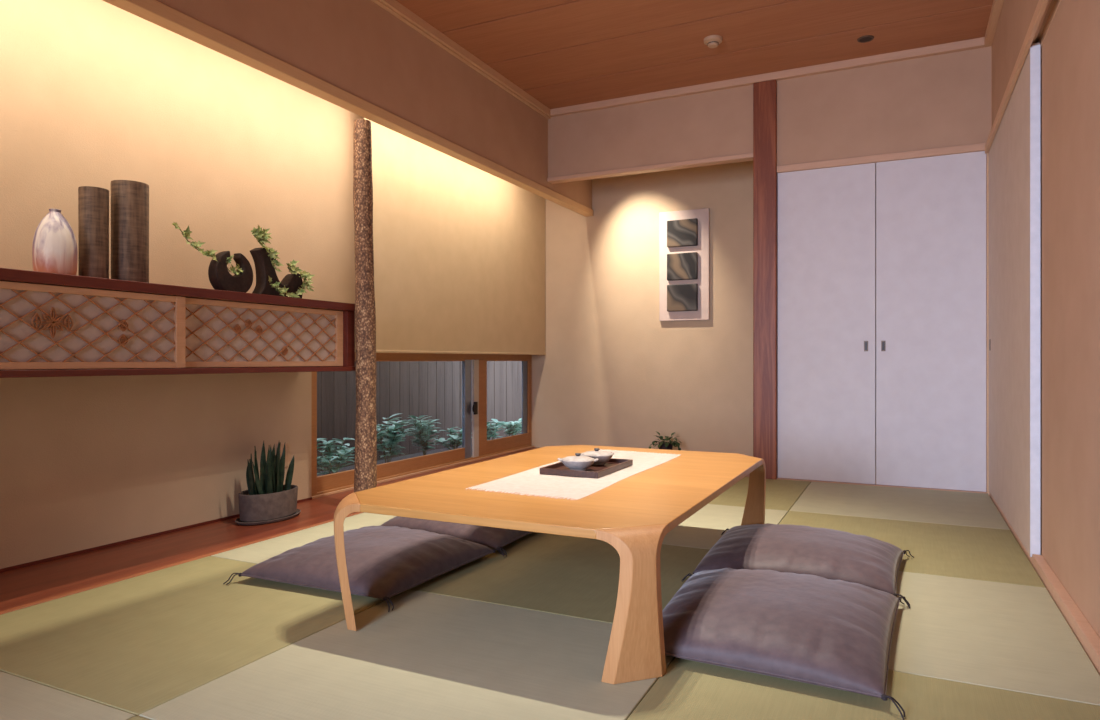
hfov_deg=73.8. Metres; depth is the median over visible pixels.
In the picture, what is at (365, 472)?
log post
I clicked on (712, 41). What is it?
smoke detector
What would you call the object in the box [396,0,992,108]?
ceiling
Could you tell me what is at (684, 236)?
wall art
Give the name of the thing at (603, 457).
bowl
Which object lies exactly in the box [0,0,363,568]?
wall
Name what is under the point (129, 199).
vase
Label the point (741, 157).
trim
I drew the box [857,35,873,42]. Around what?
recessed light
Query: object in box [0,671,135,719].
mat
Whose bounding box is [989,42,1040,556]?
door
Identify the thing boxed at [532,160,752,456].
wall
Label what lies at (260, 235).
sprig
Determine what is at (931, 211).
door
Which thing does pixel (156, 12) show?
trim
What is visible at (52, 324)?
upper cabinet
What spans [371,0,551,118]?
trim
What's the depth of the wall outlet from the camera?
3.61 m
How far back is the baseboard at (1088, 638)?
2.08 m
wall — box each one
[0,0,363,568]
[157,0,591,208]
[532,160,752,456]
[548,46,991,177]
[992,0,1099,637]
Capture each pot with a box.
[557,453,598,470]
[580,448,613,464]
[659,442,672,449]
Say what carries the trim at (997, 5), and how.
attached to the wall at (1070, 60)
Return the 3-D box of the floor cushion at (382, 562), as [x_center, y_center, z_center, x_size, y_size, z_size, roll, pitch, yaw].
[-0.600,0.667,2.509,0.656,0.104,0.717,0,0,26]
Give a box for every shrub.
[317,438,354,473]
[377,413,411,462]
[405,415,440,454]
[432,427,461,449]
[487,419,507,439]
[503,418,521,436]
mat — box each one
[0,556,407,715]
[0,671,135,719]
[129,716,148,719]
[139,590,674,719]
[211,512,532,589]
[410,532,709,623]
[627,657,1099,719]
[662,504,787,548]
[708,477,810,510]
[779,511,1045,587]
[789,482,1009,529]
[888,571,1099,705]
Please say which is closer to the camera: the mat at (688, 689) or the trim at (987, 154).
the mat at (688, 689)
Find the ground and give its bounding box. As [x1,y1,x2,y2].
[317,433,521,475]
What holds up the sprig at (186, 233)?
in the vase at (220, 278)
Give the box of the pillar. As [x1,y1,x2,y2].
[753,80,777,479]
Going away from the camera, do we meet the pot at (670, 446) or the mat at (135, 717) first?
the mat at (135, 717)
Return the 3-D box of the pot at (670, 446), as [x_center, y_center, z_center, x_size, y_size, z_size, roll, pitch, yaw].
[0.849,0.664,5.370,0.106,0.112,0.106,0,0,26]
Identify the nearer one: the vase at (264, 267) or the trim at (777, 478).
the vase at (264, 267)
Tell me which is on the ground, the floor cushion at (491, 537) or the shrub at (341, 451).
the shrub at (341, 451)
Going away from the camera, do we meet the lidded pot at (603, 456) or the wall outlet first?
the lidded pot at (603, 456)
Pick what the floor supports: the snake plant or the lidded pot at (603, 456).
the snake plant
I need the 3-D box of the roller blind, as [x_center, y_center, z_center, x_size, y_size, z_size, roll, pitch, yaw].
[-0.551,-0.835,5.012,0.064,1.590,2.233,0,0,26]
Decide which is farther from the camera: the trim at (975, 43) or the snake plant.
the trim at (975, 43)
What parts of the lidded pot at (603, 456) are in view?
lid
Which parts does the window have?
sash, sash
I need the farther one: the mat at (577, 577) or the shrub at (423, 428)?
the shrub at (423, 428)
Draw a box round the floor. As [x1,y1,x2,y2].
[0,447,748,610]
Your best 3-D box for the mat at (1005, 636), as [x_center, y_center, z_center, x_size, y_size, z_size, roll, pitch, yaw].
[0.969,0.740,2.112,0.903,0.040,0.893,0,0,26]
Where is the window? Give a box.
[312,352,534,498]
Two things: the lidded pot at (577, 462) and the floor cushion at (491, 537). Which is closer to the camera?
the lidded pot at (577, 462)
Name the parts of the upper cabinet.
paper panel, sliding door, paper panel, sliding door, panel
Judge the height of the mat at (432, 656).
0.040 m
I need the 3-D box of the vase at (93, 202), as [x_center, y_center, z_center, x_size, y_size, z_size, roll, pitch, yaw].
[-1.574,-0.430,2.526,0.091,0.318,0.091,0,0,26]
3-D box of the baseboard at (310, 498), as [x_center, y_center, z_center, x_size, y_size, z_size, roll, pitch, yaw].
[-2.227,0.714,1.728,0.004,0.012,4.560,0,0,26]
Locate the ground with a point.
(441, 449)
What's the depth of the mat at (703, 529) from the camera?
3.20 m
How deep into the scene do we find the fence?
5.93 m
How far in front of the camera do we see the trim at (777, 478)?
4.18 m
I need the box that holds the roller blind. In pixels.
[364,118,545,354]
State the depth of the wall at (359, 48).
3.58 m
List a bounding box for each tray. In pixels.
[540,458,632,477]
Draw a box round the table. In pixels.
[334,445,765,683]
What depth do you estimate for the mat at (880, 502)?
3.65 m
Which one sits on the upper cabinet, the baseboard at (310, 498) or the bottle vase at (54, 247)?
the bottle vase at (54, 247)
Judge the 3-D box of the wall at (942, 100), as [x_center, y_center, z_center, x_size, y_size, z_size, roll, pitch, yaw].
[1.243,-0.482,4.555,2.748,2.505,0.100,0,0,26]
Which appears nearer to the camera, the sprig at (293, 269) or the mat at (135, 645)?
the mat at (135, 645)
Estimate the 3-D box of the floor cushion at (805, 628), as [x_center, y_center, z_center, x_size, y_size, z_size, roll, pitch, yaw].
[0.585,0.661,1.949,0.674,0.117,0.780,0,0,26]
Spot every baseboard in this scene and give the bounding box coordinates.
[0,497,311,572]
[989,492,1099,674]
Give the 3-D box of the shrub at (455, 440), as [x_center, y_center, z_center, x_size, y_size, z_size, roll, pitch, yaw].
[-0.744,0.649,5.809,0.252,0.225,0.444,0,0,26]
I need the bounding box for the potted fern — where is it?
[649,432,681,449]
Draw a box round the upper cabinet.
[0,268,355,377]
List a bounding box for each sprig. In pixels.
[172,221,242,274]
[251,225,283,271]
[268,259,314,297]
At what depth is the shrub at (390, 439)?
4.95 m
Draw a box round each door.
[778,163,875,483]
[876,151,985,491]
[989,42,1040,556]
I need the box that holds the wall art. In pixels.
[659,208,709,320]
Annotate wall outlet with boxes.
[276,443,287,466]
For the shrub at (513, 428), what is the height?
0.222 m
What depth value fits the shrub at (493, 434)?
6.23 m
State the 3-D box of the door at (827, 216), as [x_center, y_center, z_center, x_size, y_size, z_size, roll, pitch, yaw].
[1.627,-0.209,4.326,0.542,1.846,0.026,0,0,26]
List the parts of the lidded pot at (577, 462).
lid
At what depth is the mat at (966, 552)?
2.84 m
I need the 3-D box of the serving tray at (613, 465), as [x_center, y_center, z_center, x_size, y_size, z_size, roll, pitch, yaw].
[0.131,0.366,2.519,0.208,0.020,0.330,0,0,26]
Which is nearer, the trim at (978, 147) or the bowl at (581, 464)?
the bowl at (581, 464)
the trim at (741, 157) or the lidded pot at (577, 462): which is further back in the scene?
the trim at (741, 157)
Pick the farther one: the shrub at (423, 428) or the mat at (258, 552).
the shrub at (423, 428)
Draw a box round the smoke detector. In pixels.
[704,35,722,47]
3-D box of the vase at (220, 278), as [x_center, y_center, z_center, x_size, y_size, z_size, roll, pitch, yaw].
[-1.324,-0.360,3.040,0.056,0.178,0.188,0,0,26]
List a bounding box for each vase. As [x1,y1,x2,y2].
[32,209,77,274]
[78,186,108,278]
[111,180,148,282]
[208,251,252,292]
[250,247,302,297]
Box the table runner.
[466,449,679,499]
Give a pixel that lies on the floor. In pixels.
(33, 583)
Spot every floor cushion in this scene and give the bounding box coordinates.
[223,526,505,611]
[380,516,531,557]
[662,568,905,719]
[693,523,913,607]
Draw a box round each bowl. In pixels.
[561,458,594,470]
[581,453,612,464]
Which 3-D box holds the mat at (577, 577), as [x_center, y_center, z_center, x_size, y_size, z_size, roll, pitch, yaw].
[0.158,0.740,2.506,0.896,0.040,0.893,0,0,26]
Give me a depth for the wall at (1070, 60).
2.16 m
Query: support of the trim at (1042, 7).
attached to the wall at (1070, 60)
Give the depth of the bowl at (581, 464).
2.42 m
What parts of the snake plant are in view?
pot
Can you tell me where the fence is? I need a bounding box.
[317,361,521,471]
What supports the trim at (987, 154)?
attached to the wall at (1070, 60)
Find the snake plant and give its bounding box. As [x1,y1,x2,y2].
[235,441,300,524]
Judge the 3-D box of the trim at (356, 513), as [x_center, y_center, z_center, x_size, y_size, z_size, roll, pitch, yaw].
[-1.454,0.745,2.314,0.026,0.051,6.290,0,0,26]
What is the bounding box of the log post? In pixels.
[353,119,376,491]
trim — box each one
[0,512,363,614]
[103,0,592,216]
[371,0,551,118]
[547,153,752,183]
[550,37,983,116]
[777,143,985,173]
[777,478,986,493]
[984,0,1003,46]
[985,0,1060,153]
[986,152,988,493]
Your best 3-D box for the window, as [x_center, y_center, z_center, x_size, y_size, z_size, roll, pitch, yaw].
[-0.720,0.338,4.937,0.087,0.765,2.530,0,0,26]
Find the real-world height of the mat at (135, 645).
0.040 m
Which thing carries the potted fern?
on the floor
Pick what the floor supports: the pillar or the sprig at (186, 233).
the pillar
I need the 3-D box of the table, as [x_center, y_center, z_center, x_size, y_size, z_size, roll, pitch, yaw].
[0.126,0.550,2.457,0.928,0.339,1.490,0,0,26]
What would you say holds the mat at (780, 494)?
on the floor
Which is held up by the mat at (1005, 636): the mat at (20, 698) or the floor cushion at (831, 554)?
the floor cushion at (831, 554)
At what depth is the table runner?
2.28 m

